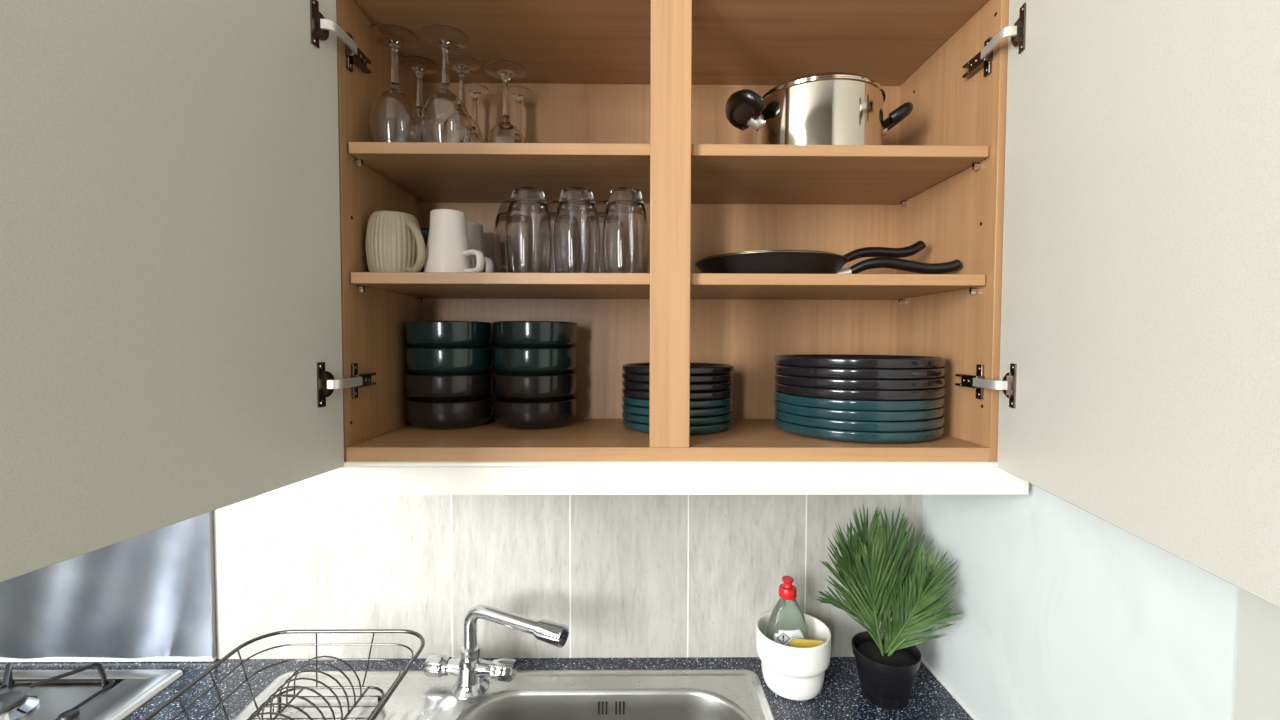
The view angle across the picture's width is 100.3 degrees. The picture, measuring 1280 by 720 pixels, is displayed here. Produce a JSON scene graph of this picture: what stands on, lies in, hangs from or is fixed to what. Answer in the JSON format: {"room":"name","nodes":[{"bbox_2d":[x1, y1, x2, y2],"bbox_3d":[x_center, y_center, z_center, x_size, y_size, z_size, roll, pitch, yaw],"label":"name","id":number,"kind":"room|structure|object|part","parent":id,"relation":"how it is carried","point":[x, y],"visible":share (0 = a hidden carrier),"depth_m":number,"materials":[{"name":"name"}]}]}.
{"room":"kitchen","nodes":[
{"label":"kitchen","id":0,"kind":"room"},
{"bbox_2d":[213,495,922,658],"bbox_3d":[-0.862,0.211,1.056,3.003,2.500,0.100,0,2,-1],"label":"wall","id":1,"kind":"structure","parent":0,"point":[628,576],"depth_m":1.02,"materials":[{"name":"tile"}]},
{"bbox_2d":[0,511,216,661],"bbox_3d":[-1.194,0.206,0.997,0.778,0.728,0.009,0,2,-1],"label":"backsplash","id":2,"kind":"structure","parent":1,"relation":"attached to","point":[150,596],"depth_m":1.01,"materials":[{"name":"metal"}]},
{"bbox_3d":[-0.806,0.204,1.001,0.004,0.721,0.008,0,2,-1],"label":"edge trim","id":3,"kind":"part","parent":2,"relation":"part of","materials":[{"name":"silver metal"}]},
{"bbox_2d":[0,657,972,719],"bbox_3d":[-0.859,0.600,0.716,2.803,0.040,0.605,0,2,-1],"label":"countertop","id":4,"kind":"structure","parent":1,"relation":"attached to","point":[840,697],"depth_m":0.96,"materials":[{"name":"black stone"}]},
{"bbox_2d":[0,663,182,719],"bbox_3d":[-1.121,0.555,0.727,0.588,0.048,0.495,0,2,-1],"label":"gas hob","id":5,"kind":"object","parent":4,"relation":"in","point":[81,693],"visible":1,"depth_m":0.91,"materials":[{"name":"silver metal"}]},
{"bbox_3d":[-1.032,0.565,0.859,0.088,0.015,0.088,0,2,-1],"label":"burner","id":6,"kind":"part","parent":5,"relation":"part of","materials":[{"name":"silver metal"}]},
{"bbox_2d":[423,604,568,697],"bbox_3d":[-0.245,0.497,0.917,0.266,0.149,0.063,1,2,16],"label":"mixer tap","id":7,"kind":"object","parent":4,"relation":"on","point":[472,671],"visible":1,"depth_m":0.92,"materials":[{"name":"silver metal"}]},
{"bbox_3d":[-0.355,0.537,0.939,0.038,0.036,0.036,0,2,5],"label":"handle","id":8,"kind":"part","parent":7,"relation":"part of","materials":[{"name":"silver metal"}]},
{"bbox_2d":[446,643,491,697],"bbox_3d":[-0.296,0.535,0.933,0.080,0.072,0.063,0,2,5],"label":"tap","id":9,"kind":"object","parent":7,"relation":"on","point":[472,671],"depth_m":0.92,"materials":[{"name":"silver metal"}]},
{"bbox_3d":[-0.234,0.465,0.908,0.154,0.083,0.023,1,2,21],"label":"spout","id":10,"kind":"part","parent":7,"relation":"part of","materials":[{"name":"silver metal"}]},
{"bbox_3d":[-0.237,0.537,0.928,0.038,0.036,0.036,0,2,5],"label":"handle","id":11,"kind":"part","parent":7,"relation":"part of","materials":[{"name":"silver metal"}]},
{"bbox_2d":[232,669,773,719],"bbox_3d":[-0.217,0.655,0.738,0.868,0.159,0.496,0,2,-1],"label":"sink","id":12,"kind":"object","parent":4,"relation":"in","point":[730,694],"visible":0.77,"depth_m":0.92,"materials":[{"name":"silver metal"}]},
{"bbox_2d":[142,629,424,719],"bbox_3d":[-0.488,0.518,0.675,0.295,0.120,0.467,0,2,-1],"label":"dish rack","id":13,"kind":"object","parent":12,"relation":"on","point":[382,701],"visible":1,"depth_m":0.84,"materials":[{"name":"metal"}]},
{"bbox_3d":[-0.058,0.657,0.748,0.483,0.155,0.374,0,2,-1],"label":"bowl","id":14,"kind":"part","parent":12,"relation":"part of","materials":[{"name":"silver metal"}]},
{"bbox_2d":[756,612,830,700],"bbox_3d":[0.270,0.524,0.946,0.127,0.101,0.127,0,2,-10],"label":"pot","id":15,"kind":"object","parent":4,"relation":"on","point":[792,673],"visible":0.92,"depth_m":0.90,"materials":[{"name":"white ceramic"}]},
{"bbox_2d":[766,576,808,645],"bbox_3d":[0.263,0.478,0.955,0.082,0.180,0.053,0,2,-13],"label":"soap bottle","id":16,"kind":"object","parent":15,"relation":"in","point":[787,622],"visible":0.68,"depth_m":0.94,"materials":[{"name":"green"}]},
{"bbox_2d":[789,639,824,647],"bbox_3d":[0.291,0.504,0.924,0.066,0.040,0.032,0,2,7],"label":"sponge","id":17,"kind":"object","parent":15,"relation":"in","point":[798,643],"visible":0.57,"depth_m":0.92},
{"bbox_2d":[816,503,964,709],"bbox_3d":[0.409,0.415,0.903,0.236,0.323,0.129,0,2,-1],"label":"potted palm","id":18,"kind":"object","parent":4,"relation":"on","point":[888,664],"visible":1,"depth_m":0.90,"materials":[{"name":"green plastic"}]},
{"bbox_2d":[851,631,920,709],"bbox_3d":[0.420,0.535,0.917,0.109,0.084,0.109,0,2,-1],"label":"plant pot","id":19,"kind":"object","parent":18,"relation":"on","point":[887,672],"depth_m":0.89,"materials":[{"name":"black plastic"}]},
{"bbox_2d":[0,0,1279,607],"bbox_3d":[-0.001,-0.164,0.630,1.065,0.700,0.729,0,2,-1],"label":"upper cabinet","id":20,"kind":"object","parent":1,"relation":"attached to","point":[195,321],"visible":0.97,"depth_m":0.62,"materials":[{"name":"brown wood"}]},
{"bbox_3d":[-0.433,-0.180,0.482,0.018,0.660,0.446,0,2,8],"label":"door","id":21,"kind":"part","parent":20,"relation":"part of","materials":[{"name":"laminate"}]},
{"bbox_2d":[310,0,328,47],"bbox_3d":[-0.394,-0.413,0.661,0.006,0.056,0.028,0,2,8],"label":"hinge","id":22,"kind":"object","parent":20,"relation":"on","point":[319,9],"depth_m":0.66,"materials":[{"name":"silver metal"}]},
{"bbox_2d":[317,362,334,407],"bbox_3d":[-0.396,0.030,0.676,0.006,0.056,0.028,0,2,8],"label":"hinge","id":23,"kind":"object","parent":20,"relation":"on","point":[325,370],"depth_m":0.67,"materials":[{"name":"silver metal"}]},
{"bbox_3d":[-0.381,-0.413,0.684,0.013,0.012,0.062,1,2,10],"label":"hinge arm","id":24,"kind":"part","parent":20,"relation":"part of"},
{"bbox_3d":[-0.382,0.030,0.700,0.013,0.012,0.062,1,2,10],"label":"hinge arm","id":25,"kind":"part","parent":20,"relation":"part of"},
{"bbox_3d":[-0.403,-0.192,0.847,0.016,0.646,0.282,0,2,-1],"label":"panel","id":26,"kind":"part","parent":20,"relation":"part of","materials":[{"name":"brown wood"}]},
{"bbox_2d":[368,23,421,141],"bbox_3d":[-0.348,-0.376,0.760,0.071,0.163,0.071,1,2,34],"label":"wine glass","id":27,"kind":"object","parent":20,"relation":"on","point":[392,116],"visible":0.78,"depth_m":0.74,"materials":[{"name":"clear glass"}]},
{"bbox_3d":[-0.348,-0.419,0.758,0.012,0.054,0.012,1,2,34],"label":"stem","id":28,"kind":"part","parent":27,"relation":"part of","materials":[{"name":"clear glass"}]},
{"bbox_2d":[368,83,421,141],"bbox_3d":[-0.348,-0.343,0.761,0.071,0.097,0.071,1,2,34],"label":"bowl","id":29,"kind":"object","parent":27,"relation":"on","point":[392,116],"depth_m":0.73,"materials":[{"name":"clear glass"}]},
{"bbox_2d":[365,211,425,271],"bbox_3d":[-0.342,-0.165,0.764,0.105,0.088,0.075,1,2,33],"label":"mug","id":30,"kind":"object","parent":20,"relation":"on","point":[394,242],"visible":0.9,"depth_m":0.74,"materials":[{"name":"beige ceramic"}]},
{"bbox_3d":[-0.313,-0.158,0.745,0.036,0.076,0.012,1,2,33],"label":"handle","id":31,"kind":"part","parent":30,"relation":"part of","materials":[{"name":"beige ceramic"}]},
{"bbox_2d":[400,56,437,141],"bbox_3d":[-0.344,-0.379,0.836,0.066,0.163,0.066,0,2,-13],"label":"wine glass","id":32,"kind":"object","parent":20,"relation":"on","point":[421,66],"visible":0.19,"depth_m":0.83,"materials":[{"name":"clear glass"}]},
{"bbox_3d":[-0.344,-0.422,0.834,0.012,0.054,0.012,0,2,-13],"label":"stem","id":33,"kind":"part","parent":32,"relation":"part of","materials":[{"name":"clear glass"}]},
{"bbox_2d":[420,227,428,271],"bbox_3d":[-0.346,-0.166,0.868,0.070,0.083,0.084,2,3,44],"label":"mug","id":34,"kind":"object","parent":20,"relation":"on","point":[425,231],"visible":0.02,"depth_m":0.83,"materials":[{"name":"ceramic"}]},
{"bbox_2d":[420,24,471,142],"bbox_3d":[-0.277,-0.376,0.761,0.070,0.163,0.070,-1,2,-26],"label":"wine glass","id":35,"kind":"object","parent":20,"relation":"on","point":[444,117],"visible":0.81,"depth_m":0.74,"materials":[{"name":"clear glass"}]},
{"bbox_3d":[-0.277,-0.419,0.759,0.012,0.054,0.012,-1,2,-27],"label":"stem","id":36,"kind":"part","parent":35,"relation":"part of","materials":[{"name":"clear glass"}]},
{"bbox_2d":[420,83,471,142],"bbox_3d":[-0.277,-0.343,0.762,0.070,0.097,0.070,-1,2,-26],"label":"bowl","id":37,"kind":"object","parent":35,"relation":"on","point":[444,117],"depth_m":0.73,"materials":[{"name":"clear glass"}]},
{"bbox_2d":[406,395,493,428],"bbox_3d":[-0.322,0.087,0.912,0.141,0.046,0.141,0,2,-1],"label":"bowl","id":38,"kind":"object","parent":20,"relation":"on","point":[464,414],"visible":0.9,"depth_m":0.85,"materials":[{"name":"brown ceramic"}]},
{"bbox_2d":[405,371,492,401],"bbox_3d":[-0.324,0.044,0.911,0.141,0.046,0.141,0,2,-1],"label":"bowl","id":39,"kind":"object","parent":38,"relation":"on","point":[470,387],"visible":0.94,"depth_m":0.85,"materials":[{"name":"brown ceramic"}]},
{"bbox_2d":[406,347,492,374],"bbox_3d":[-0.322,0.002,0.909,0.141,0.046,0.141,0,2,-1],"label":"bowl","id":40,"kind":"object","parent":39,"relation":"on","point":[420,361],"visible":0.94,"depth_m":0.85,"materials":[{"name":"green ceramic"}]},
{"bbox_2d":[405,321,492,347],"bbox_3d":[-0.323,-0.041,0.909,0.141,0.046,0.141,0,2,-1],"label":"bowl","id":41,"kind":"object","parent":40,"relation":"on","point":[419,334],"visible":0.84,"depth_m":0.85,"materials":[{"name":"green ceramic"}]},
{"bbox_2d":[424,209,484,272],"bbox_3d":[-0.264,-0.167,0.767,0.096,0.092,0.069,1,2,23],"label":"mug","id":42,"kind":"object","parent":20,"relation":"on","point":[448,249],"visible":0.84,"depth_m":0.75,"materials":[{"name":"white ceramic"}]},
{"bbox_3d":[-0.234,-0.139,0.755,0.030,0.035,0.014,1,2,23],"label":"handle","id":43,"kind":"part","parent":42,"relation":"part of","materials":[{"name":"white ceramic"}]},
{"bbox_2d":[448,54,483,142],"bbox_3d":[-0.277,-0.378,0.831,0.066,0.162,0.066,0,2,-3],"label":"wine glass","id":44,"kind":"object","parent":20,"relation":"on","point":[461,64],"visible":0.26,"depth_m":0.82,"materials":[{"name":"clear glass"}]},
{"bbox_3d":[-0.277,-0.421,0.829,0.012,0.052,0.012,0,2,-3],"label":"stem","id":45,"kind":"part","parent":44,"relation":"part of","materials":[{"name":"clear glass"}]},
{"bbox_2d":[469,115,483,142],"bbox_3d":[-0.277,-0.345,0.832,0.066,0.097,0.066,0,2,-3],"label":"bowl","id":46,"kind":"object","parent":44,"relation":"attached to","point":[477,137],"depth_m":0.82,"materials":[{"name":"clear glass"}]},
{"bbox_2d":[464,83,488,142],"bbox_3d":[-0.284,-0.383,0.920,0.060,0.165,0.060,1,2,27],"label":"wine glass","id":47,"kind":"object","parent":20,"relation":"on","point":[475,90],"visible":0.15,"depth_m":0.91,"materials":[{"name":"clear glass"}]},
{"bbox_3d":[-0.284,-0.425,0.919,0.012,0.056,0.012,1,2,27],"label":"stem","id":48,"kind":"part","parent":47,"relation":"part of","materials":[{"name":"clear glass"}]},
{"bbox_2d":[467,221,493,272],"bbox_3d":[-0.264,-0.169,0.842,0.096,0.092,0.069,2,3,37],"label":"mug","id":49,"kind":"object","parent":20,"relation":"on","point":[474,230],"visible":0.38,"depth_m":0.83,"materials":[{"name":"white ceramic"}]},
{"bbox_3d":[-0.238,-0.141,0.823,0.030,0.035,0.014,2,3,37],"label":"handle","id":50,"kind":"part","parent":49,"relation":"part of","materials":[{"name":"white ceramic"}]},
{"bbox_2d":[483,232,492,260],"bbox_3d":[-0.258,-0.172,0.921,0.096,0.092,0.069,1,2,29],"label":"mug","id":51,"kind":"object","parent":20,"relation":"on","point":[488,236],"visible":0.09,"depth_m":0.91,"materials":[{"name":"white ceramic"}]},
{"bbox_2d":[493,200,509,272],"bbox_3d":[-0.197,-0.184,0.841,0.067,0.122,0.066,0,2,-13],"label":"tumbler","id":52,"kind":"object","parent":20,"relation":"on","point":[499,260],"visible":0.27,"depth_m":0.81,"materials":[{"name":"clear glass"}]},
{"bbox_2d":[485,60,526,142],"bbox_3d":[-0.214,-0.380,0.856,0.067,0.165,0.067,-1,2,-22],"label":"wine glass","id":53,"kind":"object","parent":20,"relation":"on","point":[505,70],"visible":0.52,"depth_m":0.84,"materials":[{"name":"clear glass"}]},
{"bbox_2d":[485,115,525,142],"bbox_3d":[-0.215,-0.344,0.857,0.067,0.092,0.067,-1,2,-22],"label":"bowl","id":54,"kind":"object","parent":53,"relation":"attached to","point":[504,132],"depth_m":0.83,"materials":[{"name":"clear glass"}]},
{"bbox_3d":[-0.214,-0.420,0.855,0.012,0.060,0.012,-1,2,-22],"label":"stem","id":55,"kind":"part","parent":53,"relation":"part of","materials":[{"name":"clear glass"}]},
{"bbox_2d":[508,86,531,132],"bbox_3d":[-0.210,-0.383,0.929,0.060,0.165,0.060,0,2,-10],"label":"wine glass","id":56,"kind":"object","parent":20,"relation":"on","point":[518,92],"visible":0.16,"depth_m":0.92,"materials":[{"name":"clear glass"}]},
{"bbox_3d":[-0.210,-0.422,0.928,0.012,0.062,0.012,0,2,-11],"label":"stem","id":57,"kind":"part","parent":56,"relation":"part of","materials":[{"name":"clear glass"}]},
{"bbox_2d":[505,186,551,272],"bbox_3d":[-0.160,-0.182,0.768,0.066,0.122,0.067,0,2,2],"label":"tumbler","id":58,"kind":"object","parent":20,"relation":"on","point":[528,229],"visible":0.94,"depth_m":0.74,"materials":[{"name":"clear glass"}]},
{"bbox_2d":[493,396,576,428],"bbox_3d":[-0.179,0.088,0.914,0.141,0.046,0.141,0,2,-1],"label":"bowl","id":59,"kind":"object","parent":20,"relation":"on","point":[516,415],"visible":0.91,"depth_m":0.85,"materials":[{"name":"brown ceramic"}]},
{"bbox_2d":[493,372,576,401],"bbox_3d":[-0.178,0.045,0.912,0.141,0.046,0.141,0,2,-1],"label":"bowl","id":60,"kind":"object","parent":59,"relation":"on","point":[509,388],"visible":0.88,"depth_m":0.85,"materials":[{"name":"brown ceramic"}]},
{"bbox_2d":[492,347,576,374],"bbox_3d":[-0.179,0.002,0.910,0.141,0.046,0.141,0,2,-1],"label":"bowl","id":61,"kind":"object","parent":60,"relation":"on","point":[506,361],"visible":0.91,"depth_m":0.85,"materials":[{"name":"green ceramic"}]},
{"bbox_2d":[493,321,577,347],"bbox_3d":[-0.177,-0.041,0.909,0.141,0.046,0.141,0,2,-1],"label":"bowl","id":62,"kind":"object","parent":61,"relation":"on","point":[507,334],"visible":0.82,"depth_m":0.85,"materials":[{"name":"green ceramic"}]},
{"bbox_2d":[547,200,558,272],"bbox_3d":[-0.126,-0.184,0.842,0.067,0.122,0.066,0,2,-16],"label":"tumbler","id":63,"kind":"object","parent":20,"relation":"on","point":[552,205],"visible":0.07,"depth_m":0.81,"materials":[{"name":"clear glass"}]},
{"bbox_2d":[553,187,600,272],"bbox_3d":[-0.090,-0.181,0.769,0.067,0.122,0.066,0,2,-7],"label":"tumbler","id":64,"kind":"object","parent":20,"relation":"on","point":[576,240],"visible":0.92,"depth_m":0.74,"materials":[{"name":"clear glass"}]},
{"bbox_2d":[595,201,607,272],"bbox_3d":[-0.056,-0.184,0.843,0.066,0.122,0.067,1,2,16],"label":"tumbler","id":65,"kind":"object","parent":20,"relation":"on","point":[601,205],"visible":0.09,"depth_m":0.81,"materials":[{"name":"clear glass"}]},
{"bbox_2d":[602,187,648,272],"bbox_3d":[-0.021,-0.181,0.770,0.066,0.122,0.067,1,2,15],"label":"tumbler","id":66,"kind":"object","parent":20,"relation":"on","point":[625,237],"visible":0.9,"depth_m":0.74,"materials":[{"name":"clear glass"}]},
{"bbox_3d":[0.038,-0.195,0.987,0.870,0.646,0.012,0,2,-1],"label":"panel","id":67,"kind":"part","parent":20,"relation":"part of","materials":[{"name":"brown wood"}]},
{"bbox_3d":[0.039,0.123,0.856,0.870,0.019,0.270,0,2,-1],"label":"panel","id":68,"kind":"part","parent":20,"relation":"part of","materials":[{"name":"brown wood"}]},
{"bbox_2d":[351,272,985,299],"bbox_3d":[0.040,-0.115,0.855,0.866,0.016,0.253,0,2,-1],"label":"shelf","id":69,"kind":"object","parent":20,"relation":"attached to","point":[383,285],"depth_m":0.75,"materials":[{"name":"brown wood"}]},
{"bbox_2d":[348,142,988,204],"bbox_3d":[0.040,-0.289,0.849,0.866,0.016,0.253,0,2,-1],"label":"shelf","id":70,"kind":"object","parent":20,"relation":"attached to","point":[421,173],"depth_m":0.79,"materials":[{"name":"brown wood"}]},
{"bbox_3d":[-0.003,0.141,0.728,1.064,0.006,0.025,0,2,-1],"label":"moulding","id":71,"kind":"part","parent":20,"relation":"part of","materials":[{"name":"wood"}]},
{"bbox_3d":[0.041,-0.504,0.835,0.870,0.018,0.270,0,2,-1],"label":"panel","id":72,"kind":"part","parent":20,"relation":"part of","materials":[{"name":"brown wood"}]},
{"bbox_2d":[622,418,732,433],"bbox_3d":[0.062,0.104,0.896,0.185,0.015,0.185,0,2,-1],"label":"plate","id":73,"kind":"object","parent":20,"relation":"on","point":[704,429],"visible":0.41,"depth_m":0.83,"materials":[{"name":"teal ceramic"}]},
{"bbox_2d":[622,410,732,425],"bbox_3d":[0.062,0.092,0.895,0.185,0.015,0.185,0,2,-1],"label":"plate","id":74,"kind":"object","parent":73,"relation":"on","point":[701,421],"visible":0.34,"depth_m":0.82,"materials":[{"name":"teal ceramic"}]},
{"bbox_2d":[621,402,732,417],"bbox_3d":[0.062,0.079,0.894,0.185,0.015,0.185,0,2,-1],"label":"plate","id":75,"kind":"object","parent":74,"relation":"on","point":[694,413],"visible":0.44,"depth_m":0.82,"materials":[{"name":"teal ceramic"}]},
{"bbox_2d":[622,395,732,408],"bbox_3d":[0.062,0.066,0.895,0.185,0.015,0.185,0,2,-1],"label":"plate","id":76,"kind":"object","parent":75,"relation":"on","point":[706,404],"visible":0.44,"depth_m":0.82,"materials":[{"name":"teal ceramic"}]},
{"bbox_2d":[622,387,732,400],"bbox_3d":[0.062,0.053,0.894,0.185,0.015,0.185,0,2,-1],"label":"plate","id":77,"kind":"object","parent":76,"relation":"on","point":[697,396],"visible":0.48,"depth_m":0.82,"materials":[{"name":"grey ceramic"}]},
{"bbox_2d":[622,379,733,392],"bbox_3d":[0.062,0.041,0.893,0.185,0.015,0.185,0,2,-1],"label":"plate","id":78,"kind":"object","parent":77,"relation":"on","point":[714,387],"visible":0.47,"depth_m":0.82,"materials":[{"name":"grey ceramic"}]},
{"bbox_2d":[622,372,732,383],"bbox_3d":[0.062,0.028,0.893,0.185,0.015,0.185,0,2,-1],"label":"plate","id":79,"kind":"object","parent":78,"relation":"on","point":[702,379],"visible":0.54,"depth_m":0.82,"materials":[{"name":"grey ceramic"}]},
{"bbox_2d":[622,363,733,375],"bbox_3d":[0.063,0.015,0.892,0.185,0.015,0.185,0,2,-1],"label":"plate","id":80,"kind":"object","parent":79,"relation":"on","point":[696,369],"visible":0.69,"depth_m":0.83,"materials":[{"name":"grey ceramic"}]},
{"bbox_2d":[725,72,912,144],"bbox_3d":[0.280,-0.366,0.850,0.292,0.139,0.201,0,2,-1],"label":"cooking pot","id":81,"kind":"object","parent":20,"relation":"on","point":[827,108],"visible":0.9,"depth_m":0.77,"materials":[{"name":"silver metal"}]},
{"bbox_3d":[0.158,-0.388,0.826,0.046,0.039,0.094,0,2,-10],"label":"handle","id":82,"kind":"part","parent":81,"relation":"part of","materials":[{"name":"black plastic"}]},
{"bbox_3d":[0.280,-0.349,0.850,0.201,0.105,0.201,0,2,-1],"label":"pot","id":83,"kind":"part","parent":81,"relation":"part of","materials":[{"name":"silver metal"}]},
{"bbox_3d":[0.280,-0.410,0.848,0.197,0.016,0.197,0,2,-1],"label":"lid","id":84,"kind":"part","parent":81,"relation":"part of","materials":[{"name":"silver metal"}]},
{"bbox_3d":[0.402,-0.384,0.854,0.047,0.039,0.094,0,2,-1],"label":"handle","id":85,"kind":"part","parent":81,"relation":"part of","materials":[{"name":"black plastic"}]},
{"bbox_2d":[695,251,961,273],"bbox_3d":[0.284,-0.140,0.843,0.395,0.037,0.239,1,2,16],"label":"frying pan","id":86,"kind":"object","parent":20,"relation":"on","point":[764,262],"visible":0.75,"depth_m":0.78,"materials":[{"name":"black metal"}]},
{"bbox_2d":[699,241,925,262],"bbox_3d":[0.274,-0.159,0.861,0.359,0.063,0.226,0,2,3],"label":"frying pan","id":87,"kind":"object","parent":86,"relation":"in","point":[913,249],"visible":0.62,"depth_m":0.84,"materials":[{"name":"black metal"}]},
{"bbox_3d":[0.383,-0.170,0.854,0.139,0.040,0.022,0,2,3],"label":"handle","id":88,"kind":"part","parent":87,"relation":"part of","materials":[{"name":"black plastic"}]},
{"bbox_3d":[0.396,-0.142,0.809,0.161,0.030,0.022,1,2,16],"label":"handle","id":89,"kind":"part","parent":86,"relation":"part of","materials":[{"name":"black plastic"}]},
{"bbox_2d":[774,416,944,442],"bbox_3d":[0.347,0.105,0.866,0.254,0.017,0.254,0,2,-1],"label":"dinner plate","id":90,"kind":"object","parent":20,"relation":"on","point":[854,436],"visible":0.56,"depth_m":0.76,"materials":[{"name":"teal ceramic"}]},
{"bbox_2d":[774,408,944,431],"bbox_3d":[0.348,0.090,0.866,0.254,0.017,0.254,0,2,-1],"label":"dinner plate","id":91,"kind":"object","parent":90,"relation":"on","point":[860,426],"visible":0.48,"depth_m":0.76,"materials":[{"name":"teal ceramic"}]},
{"bbox_2d":[774,399,944,421],"bbox_3d":[0.347,0.076,0.866,0.254,0.017,0.254,0,2,-1],"label":"dinner plate","id":92,"kind":"object","parent":91,"relation":"on","point":[848,415],"visible":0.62,"depth_m":0.75,"materials":[{"name":"teal ceramic"}]},
{"bbox_2d":[774,390,944,411],"bbox_3d":[0.347,0.061,0.864,0.254,0.017,0.254,0,2,-1],"label":"dinner plate","id":93,"kind":"object","parent":92,"relation":"on","point":[855,405],"visible":0.57,"depth_m":0.75,"materials":[{"name":"teal ceramic"}]},
{"bbox_2d":[774,382,945,400],"bbox_3d":[0.348,0.046,0.864,0.254,0.017,0.254,0,2,-1],"label":"dinner plate","id":94,"kind":"object","parent":93,"relation":"on","point":[841,394],"visible":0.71,"depth_m":0.75,"materials":[{"name":"grey ceramic"}]},
{"bbox_2d":[774,373,945,389],"bbox_3d":[0.348,0.032,0.863,0.254,0.017,0.254,0,2,-1],"label":"dinner plate","id":95,"kind":"object","parent":94,"relation":"on","point":[849,384],"visible":0.71,"depth_m":0.75,"materials":[{"name":"grey ceramic"}]},
{"bbox_2d":[774,364,945,379],"bbox_3d":[0.348,0.017,0.863,0.254,0.017,0.254,0,2,-1],"label":"dinner plate","id":96,"kind":"object","parent":95,"relation":"on","point":[832,373],"visible":0.79,"depth_m":0.75,"materials":[{"name":"grey ceramic"}]},
{"bbox_2d":[774,354,945,368],"bbox_3d":[0.348,0.003,0.863,0.254,0.017,0.254,0,2,-1],"label":"dinner plate","id":97,"kind":"object","parent":96,"relation":"on","point":[841,361],"visible":0.94,"depth_m":0.76,"materials":[{"name":"grey ceramic"}]},
{"bbox_3d":[0.483,-0.190,0.856,0.016,0.646,0.282,0,2,-1],"label":"panel","id":98,"kind":"part","parent":20,"relation":"part of","materials":[{"name":"brown wood"}]},
{"bbox_3d":[0.462,0.031,0.710,0.014,0.012,0.058,0,2,-1],"label":"hinge arm","id":99,"kind":"part","parent":20,"relation":"part of"},
{"bbox_3d":[0.463,-0.412,0.695,0.014,0.012,0.058,0,2,-1],"label":"hinge arm","id":100,"kind":"part","parent":20,"relation":"part of"},
{"bbox_2d":[1002,363,1016,407],"bbox_3d":[0.473,0.032,0.686,0.006,0.056,0.028,1,2,11],"label":"hinge","id":101,"kind":"object","parent":20,"relation":"on","point":[1009,370],"depth_m":0.68,"materials":[{"name":"silver metal"}]},
{"bbox_2d":[1011,3,1025,53],"bbox_3d":[0.474,-0.411,0.671,0.006,0.056,0.028,1,2,11],"label":"hinge","id":102,"kind":"object","parent":20,"relation":"on","point":[1018,14],"depth_m":0.67,"materials":[{"name":"silver metal"}]},
{"bbox_3d":[0.447,-0.178,0.490,0.018,0.660,0.446,1,2,11],"label":"door","id":103,"kind":"part","parent":20,"relation":"part of","materials":[{"name":"laminate"}]},
{"bbox_2d":[919,483,1239,719],"bbox_3d":[0.601,0.254,-0.067,0.100,2.500,2.175,0,2,-1],"label":"wall","id":104,"kind":"structure","parent":0,"point":[1069,614],"depth_m":0.68,"materials":[{"name":"paint"}]},
{"bbox_2d":[921,656,978,719],"bbox_3d":[0.541,0.580,0.765,0.007,0.008,0.526,0,2,-1],"label":"trim","id":105,"kind":"structure","parent":104,"relation":"attached to","point":[923,661],"depth_m":0.93,"materials":[{"name":"white plastic"}]},
{"bbox_2d":[1234,588,1279,719],"bbox_3d":[0.551,0.263,-0.335,0.004,2.500,1.639,0,2,-1],"label":"trim","id":106,"kind":"structure","parent":104,"relation":"attached to","point":[1257,686],"depth_m":0.47,"materials":[{"name":"white"}]}
]}

